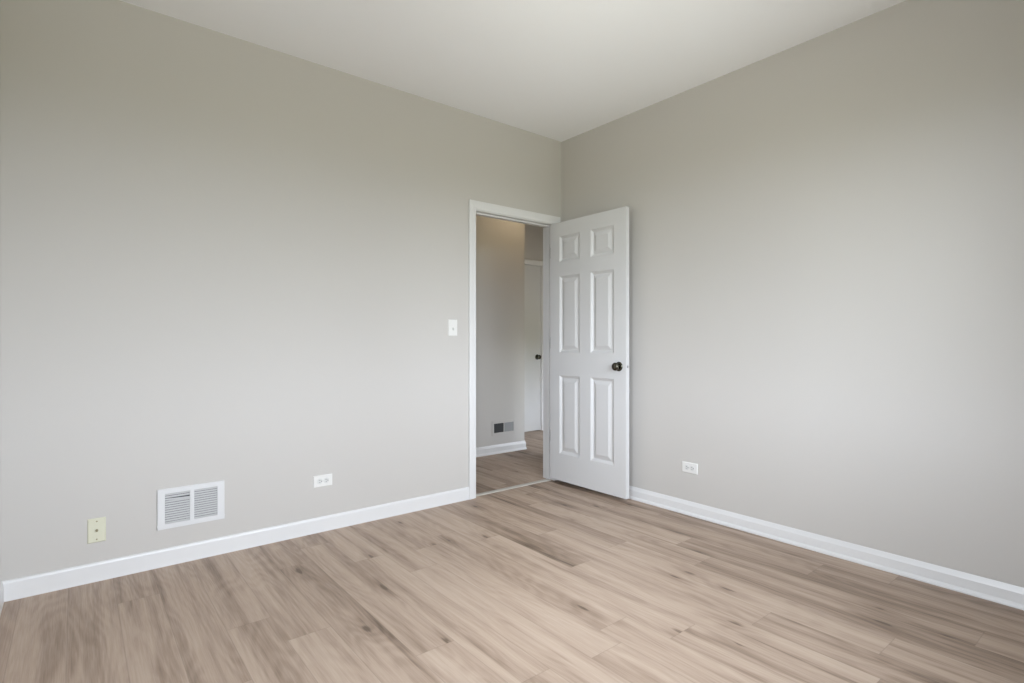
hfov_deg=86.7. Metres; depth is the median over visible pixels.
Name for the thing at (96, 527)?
cable plate
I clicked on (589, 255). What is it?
door
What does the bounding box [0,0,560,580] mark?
wall
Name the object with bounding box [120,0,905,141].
ceiling
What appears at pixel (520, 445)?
baseboard
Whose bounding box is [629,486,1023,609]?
baseboard
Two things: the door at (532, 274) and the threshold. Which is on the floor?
the threshold
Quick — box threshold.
[476,479,550,496]
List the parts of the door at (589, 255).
knob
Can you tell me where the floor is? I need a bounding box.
[0,430,1023,682]
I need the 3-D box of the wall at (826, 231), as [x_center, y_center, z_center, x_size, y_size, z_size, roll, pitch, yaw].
[1.631,-0.260,3.055,0.120,2.780,3.750,0,0,-39]
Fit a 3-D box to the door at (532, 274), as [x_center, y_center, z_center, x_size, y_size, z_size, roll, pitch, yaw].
[0.081,0.083,6.672,0.752,2.080,0.091,0,0,-39]
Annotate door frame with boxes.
[468,199,559,499]
[524,259,542,429]
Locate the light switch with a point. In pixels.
(452, 324)
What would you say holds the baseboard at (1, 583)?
attached to the wall
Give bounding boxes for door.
[524,265,540,431]
[550,206,628,498]
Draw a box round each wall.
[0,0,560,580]
[476,215,523,447]
[524,224,542,260]
[561,0,1023,587]
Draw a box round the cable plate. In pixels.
[87,517,105,543]
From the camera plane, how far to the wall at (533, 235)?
6.83 m
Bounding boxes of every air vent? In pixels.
[157,480,224,530]
[492,419,514,435]
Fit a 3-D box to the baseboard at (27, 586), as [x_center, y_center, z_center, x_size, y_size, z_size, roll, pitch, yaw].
[-1.264,1.086,3.121,2.453,0.089,0.013,0,0,-39]
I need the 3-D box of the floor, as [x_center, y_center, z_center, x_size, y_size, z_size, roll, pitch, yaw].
[0.477,1.161,3.531,5.679,0.060,5.640,0,0,-39]
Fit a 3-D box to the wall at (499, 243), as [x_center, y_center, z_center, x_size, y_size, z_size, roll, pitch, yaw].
[-0.956,-0.260,5.343,2.165,2.780,0.780,0,0,-39]
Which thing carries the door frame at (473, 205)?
attached to the wall at (243, 264)
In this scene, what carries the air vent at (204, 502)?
in the wall at (243, 264)
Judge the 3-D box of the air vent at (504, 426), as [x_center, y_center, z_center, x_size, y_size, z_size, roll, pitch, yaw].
[-0.084,0.874,5.541,0.302,0.142,0.007,0,0,-39]
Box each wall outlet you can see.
[313,473,331,487]
[682,461,697,474]
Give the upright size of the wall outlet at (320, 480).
0.070 m
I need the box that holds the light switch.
[448,319,456,335]
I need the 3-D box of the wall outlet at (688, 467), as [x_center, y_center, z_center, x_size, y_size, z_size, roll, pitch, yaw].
[1.159,0.823,3.539,0.008,0.070,0.114,0,0,-39]
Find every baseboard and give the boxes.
[0,487,468,601]
[0,582,3,614]
[476,440,526,456]
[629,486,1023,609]
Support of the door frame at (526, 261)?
attached to the wall at (533, 235)

